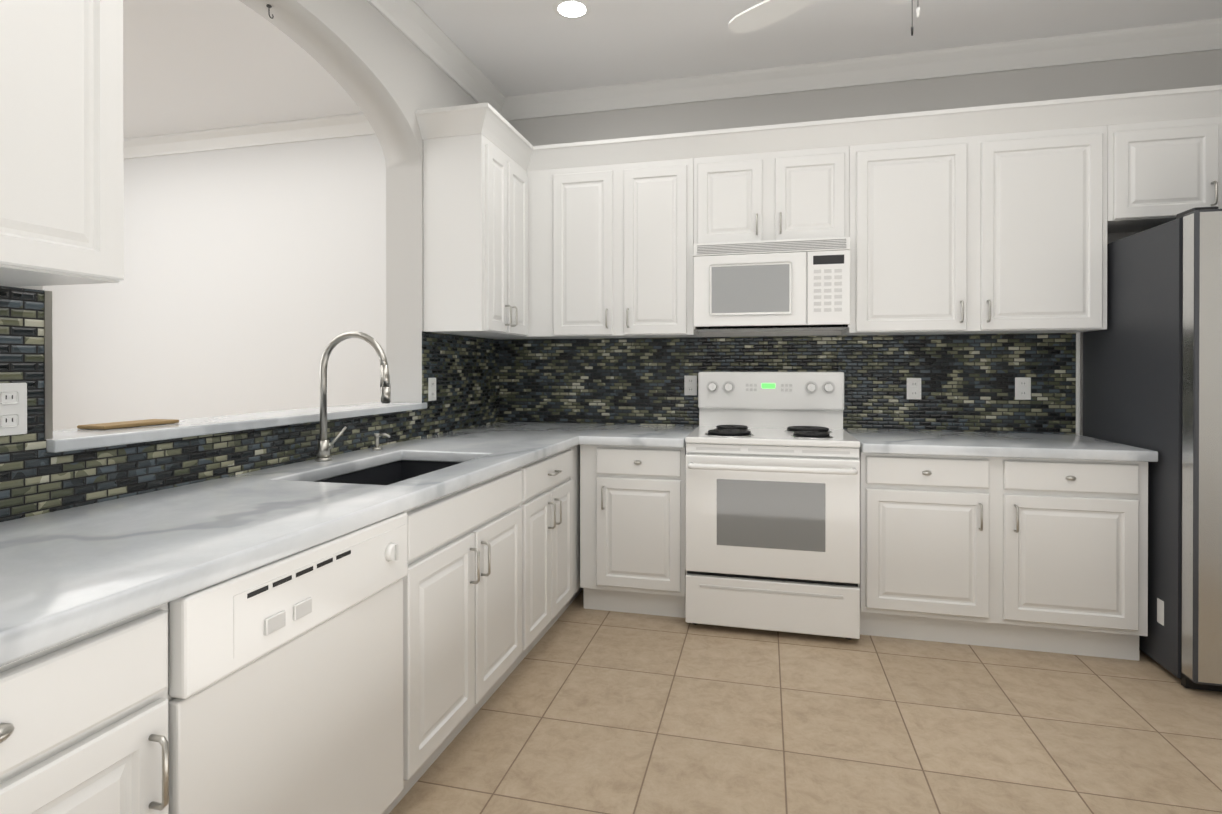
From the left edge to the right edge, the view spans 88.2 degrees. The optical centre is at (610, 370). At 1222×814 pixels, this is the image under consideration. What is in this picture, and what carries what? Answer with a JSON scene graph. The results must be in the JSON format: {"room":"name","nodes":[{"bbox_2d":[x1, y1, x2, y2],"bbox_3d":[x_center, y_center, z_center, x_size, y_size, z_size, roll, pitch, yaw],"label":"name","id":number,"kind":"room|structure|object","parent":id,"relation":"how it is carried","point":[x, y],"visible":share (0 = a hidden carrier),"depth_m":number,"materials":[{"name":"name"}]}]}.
{"room":"kitchen","nodes":[
{"label":"kitchen","id":0,"kind":"room"},
{"bbox_2d":[0,0,498,521],"bbox_3d":[-1.580,-0.226,0.969,0.213,2.960,6.420,0,0,14],"label":"wall","id":1,"kind":"structure","parent":0,"point":[36,478],"depth_m":2.65,"materials":[{"name":"tile"}]},
{"bbox_2d":[0,383,26,435],"bbox_3d":[-1.358,0.088,1.420,0.010,0.118,0.074,0,0,14],"label":"electrical outlet","id":2,"kind":"object","parent":1,"relation":"attached to","point":[13,408],"visible":1,"depth_m":1.43,"materials":[{"name":"white plastic"}]},
{"bbox_2d":[0,0,123,286],"bbox_3d":[-1.306,-0.729,0.875,0.383,1.083,1.192,0,0,14],"label":"upper cabinet","id":3,"kind":"object","parent":1,"relation":"attached to","point":[61,156],"visible":1,"depth_m":1.23,"materials":[{"name":"white wood"}]},
{"bbox_2d":[46,402,426,452],"bbox_3d":[-1.246,0.178,2.353,0.265,0.031,1.701,0,0,14],"label":"sill ledge","id":4,"kind":"object","parent":1,"relation":"attached to","point":[65,440],"visible":0.79,"depth_m":1.95,"materials":[{"name":"white stone"}]},
{"bbox_2d":[77,419,178,429],"bbox_3d":[-1.420,0.158,1.863,0.100,0.010,0.230,0,0,14],"label":"wooden cutting board","id":5,"kind":"object","parent":4,"relation":"on","point":[123,424],"visible":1,"depth_m":1.82,"materials":[{"name":"brown wood"}]},
{"bbox_2d":[266,4,273,18],"bbox_3d":[-1.269,-1.334,2.347,0.018,0.042,0.031,0,0,14],"label":"hook","id":6,"kind":"object","parent":1,"relation":"attached to","point":[268,6],"visible":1,"depth_m":2.34,"materials":[{"name":"black"}]},
{"bbox_2d":[428,378,435,400],"bbox_3d":[-0.915,0.096,3.232,0.010,0.118,0.074,0,0,14],"label":"electrical outlet","id":7,"kind":"object","parent":1,"relation":"attached to","point":[431,389],"visible":1,"depth_m":3.22,"materials":[{"name":"white plastic"}]},
{"bbox_2d":[367,0,510,120],"bbox_3d":[-1.445,-1.648,0.931,0.090,0.115,6.420,0,0,14],"label":"crown molding","id":8,"kind":"structure","parent":1,"relation":"attached to","point":[413,22],"depth_m":3.24,"materials":[{"name":"white wood"}]},
{"bbox_2d":[419,105,530,339],"bbox_3d":[-0.711,-0.738,3.406,0.337,1.083,0.577,0,0,14],"label":"upper cabinet","id":9,"kind":"object","parent":1,"relation":"attached to","point":[477,169],"depth_m":3.14,"materials":[{"name":"white wood"}]},
{"bbox_2d":[43,50,1221,435],"bbox_3d":[-0.870,-0.237,4.151,9.120,2.960,0.100,0,0,14],"label":"wall","id":10,"kind":"structure","parent":0,"point":[254,281],"depth_m":4.46,"materials":[{"name":"white paint"}]},
{"bbox_2d":[123,112,375,158],"bbox_3d":[-3.127,-1.661,4.601,4.320,0.115,0.090,0,0,14],"label":"crown molding","id":11,"kind":"structure","parent":10,"relation":"attached to","point":[355,124],"depth_m":4.46,"materials":[{"name":"white wood"}]},
{"bbox_2d":[523,138,626,338],"bbox_3d":[-0.188,-0.739,3.755,0.549,1.083,0.337,0,0,14],"label":"upper cabinet","id":12,"kind":"object","parent":10,"relation":"attached to","point":[575,185],"depth_m":3.59,"materials":[{"name":"white wood"}]},
{"bbox_2d":[619,133,698,337],"bbox_3d":[0.282,-0.739,3.640,0.419,1.083,0.337,0,0,14],"label":"upper cabinet","id":13,"kind":"object","parent":10,"relation":"attached to","point":[657,172],"depth_m":3.47,"materials":[{"name":"white wood"}]},
{"bbox_2d":[695,125,770,243],"bbox_3d":[0.681,-0.980,3.541,0.398,0.600,0.337,0,0,14],"label":"upper cabinet","id":14,"kind":"object","parent":10,"relation":"attached to","point":[733,166],"depth_m":3.37,"materials":[{"name":"white wood"}]},
{"bbox_2d":[499,333,1079,434],"bbox_3d":[0.861,0.089,3.670,3.252,0.572,0.014,0,0,14],"label":"backsplash","id":15,"kind":"structure","parent":10,"relation":"attached to","point":[967,382],"depth_m":3.55,"materials":[{"name":"tile"}]},
{"bbox_2d":[684,376,696,394],"bbox_3d":[0.474,0.089,3.757,0.074,0.118,0.010,0,0,14],"label":"electrical outlet","id":16,"kind":"object","parent":15,"relation":"attached to","point":[690,385],"visible":1,"depth_m":3.75,"materials":[{"name":"white plastic"}]},
{"bbox_2d":[907,378,920,398],"bbox_3d":[1.666,0.101,3.465,0.074,0.118,0.010,0,0,14],"label":"electrical outlet","id":17,"kind":"object","parent":15,"relation":"attached to","point":[913,388],"visible":1,"depth_m":3.46,"materials":[{"name":"white plastic"}]},
{"bbox_2d":[1015,377,1030,399],"bbox_3d":[2.183,0.096,3.339,0.074,0.118,0.010,0,0,14],"label":"electrical outlet","id":18,"kind":"object","parent":15,"relation":"attached to","point":[1022,388],"visible":1,"depth_m":3.34,"materials":[{"name":"white plastic"}]},
{"bbox_2d":[771,117,854,240],"bbox_3d":[1.070,-0.980,3.446,0.402,0.600,0.337,0,0,14],"label":"upper cabinet","id":19,"kind":"object","parent":10,"relation":"attached to","point":[813,162],"depth_m":3.28,"materials":[{"name":"white wood"}]},
{"bbox_2d":[693,237,849,332],"bbox_3d":[0.868,-0.450,3.451,0.792,0.455,0.374,0,0,14],"label":"microwave","id":20,"kind":"object","parent":19,"relation":"attached to","point":[779,285],"visible":1,"depth_m":3.28,"materials":[{"name":"white plastic"},{"name":"glass"},{"name":"black plastic"}]},
{"bbox_2d":[507,18,1221,120],"bbox_3d":[1.347,-1.657,3.507,4.110,0.115,0.090,0,0,14],"label":"crown molding","id":21,"kind":"structure","parent":10,"relation":"attached to","point":[1201,35],"depth_m":3.46,"materials":[{"name":"white wood"}]},
{"bbox_2d":[842,106,978,335],"bbox_3d":[1.547,-0.738,3.330,0.577,1.083,0.337,0,0,14],"label":"upper cabinet","id":22,"kind":"object","parent":10,"relation":"attached to","point":[914,252],"depth_m":3.16,"materials":[{"name":"white wood"}]},
{"bbox_2d":[971,94,1114,333],"bbox_3d":[2.106,-0.738,3.194,0.573,1.083,0.337,0,0,14],"label":"upper cabinet","id":23,"kind":"object","parent":10,"relation":"attached to","point":[999,219],"depth_m":3.03,"materials":[{"name":"white wood"}]},
{"bbox_2d":[1115,85,1221,232],"bbox_3d":[2.896,-0.993,3.000,1.050,0.570,0.337,0,0,14],"label":"upper cabinet","id":24,"kind":"object","parent":10,"relation":"attached to","point":[1168,143],"depth_m":2.91,"materials":[{"name":"white wood"}]},
{"bbox_2d":[123,0,1221,138],"bbox_3d":[-1.644,-1.736,0.980,9.120,0.060,6.620,0,0,14],"label":"ceiling","id":25,"kind":"structure","parent":0,"point":[192,65],"depth_m":3.28,"materials":[{"name":"white paint"}]},
{"bbox_2d":[552,0,590,18],"bbox_3d":[-0.184,-1.709,2.980,0.184,0.005,0.184,0,0,14],"label":"recessed light","id":26,"kind":"object","parent":25,"relation":"in","point":[570,9],"visible":1,"depth_m":2.97,"materials":[{"name":"white plastic"}]},
{"bbox_2d":[728,0,919,35],"bbox_3d":[0.924,-1.381,1.901,1.175,0.654,1.059,0,0,14],"label":"fan","id":27,"kind":"object","parent":25,"relation":"hanging from","point":[761,15],"visible":1,"depth_m":2.39,"materials":[{"name":"white"}]},
{"bbox_2d":[389,588,1221,813],"bbox_3d":[-1.644,1.284,0.990,9.120,0.060,6.620,0,0,14],"label":"floor","id":28,"kind":"structure","parent":0,"point":[582,710],"depth_m":2.18,"materials":[{"name":"tile"}]},
{"bbox_2d":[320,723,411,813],"bbox_3d":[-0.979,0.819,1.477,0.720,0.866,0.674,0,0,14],"label":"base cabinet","id":29,"kind":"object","parent":28,"relation":"on","point":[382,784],"depth_m":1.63,"materials":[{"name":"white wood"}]},
{"bbox_2d":[167,512,407,813],"bbox_3d":[-0.969,0.819,1.475,0.741,0.867,0.674,0,0,14],"label":"dishwasher","id":30,"kind":"object","parent":29,"relation":"in","point":[287,690],"depth_m":1.33,"materials":[{"name":"white metal"}]},
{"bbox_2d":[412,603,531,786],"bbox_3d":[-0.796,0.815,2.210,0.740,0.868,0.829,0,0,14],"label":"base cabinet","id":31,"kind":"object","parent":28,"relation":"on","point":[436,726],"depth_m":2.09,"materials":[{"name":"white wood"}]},
{"bbox_2d":[532,559,575,648],"bbox_3d":[-0.622,0.813,2.922,0.740,0.868,0.637,0,0,14],"label":"base cabinet","id":32,"kind":"object","parent":28,"relation":"on","point":[552,602],"depth_m":2.89,"materials":[{"name":"white wood"}]},
{"bbox_2d":[576,443,685,617],"bbox_3d":[0.180,0.811,3.490,0.539,0.868,0.686,0,0,14],"label":"base cabinet","id":33,"kind":"object","parent":28,"relation":"on","point":[636,564],"depth_m":3.15,"materials":[{"name":"white wood"}]},
{"bbox_2d":[0,422,696,813],"bbox_3d":[-0.586,0.358,1.906,1.276,0.045,4.108,0,0,14],"label":"countertop","id":34,"kind":"structure","parent":33,"relation":"on","point":[249,642],"depth_m":1.35,"materials":[{"name":"white stone"}]},
{"bbox_2d":[315,331,390,462],"bbox_3d":[-0.937,0.095,2.346,0.307,0.477,0.137,0,0,14],"label":"faucet","id":35,"kind":"object","parent":34,"relation":"on","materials":[{"name":"silver metal"}]},
{"bbox_2d":[372,433,389,450],"bbox_3d":[-0.958,0.298,2.631,0.082,0.070,0.040,0,0,14],"label":"soap dispenser","id":36,"kind":"object","parent":34,"relation":"on","point":[376,435],"depth_m":2.63,"materials":[{"name":"silver metal"}]},
{"bbox_2d":[320,455,463,482],"bbox_3d":[-0.758,0.487,2.245,0.463,0.239,0.763,0,0,14],"label":"sink","id":37,"kind":"object","parent":34,"relation":"in","point":[392,470],"depth_m":2.58,"materials":[{"name":"black metal"}]},
{"bbox_2d":[685,372,859,638],"bbox_3d":[0.814,0.627,3.236,0.794,1.238,0.764,0,0,14],"label":"range","id":38,"kind":"object","parent":28,"relation":"on","point":[772,502],"visible":1,"depth_m":2.95,"materials":[{"name":"white metal"}]},
{"bbox_2d":[844,429,1157,660],"bbox_3d":[1.786,0.789,3.079,1.146,0.915,0.721,0,0,14],"label":"base cabinet","id":39,"kind":"object","parent":28,"relation":"on","point":[1031,541],"visible":0.96,"depth_m":2.78,"materials":[{"name":"painted white wood"},{"name":"brushed nickel"}]},
{"bbox_2d":[844,429,1157,461],"bbox_3d":[1.785,0.354,3.076,1.146,0.045,0.708,0,0,14],"label":"countertop","id":40,"kind":"structure","parent":39,"relation":"on","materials":[{"name":"white stone"}]},
{"bbox_2d":[1083,206,1221,691],"bbox_3d":[2.777,0.310,2.677,0.944,1.876,0.946,0,0,14],"label":"fridge","id":41,"kind":"object","parent":28,"relation":"on","point":[1152,366],"visible":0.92,"depth_m":2.52,"materials":[{"name":"grey metal"}]}
]}

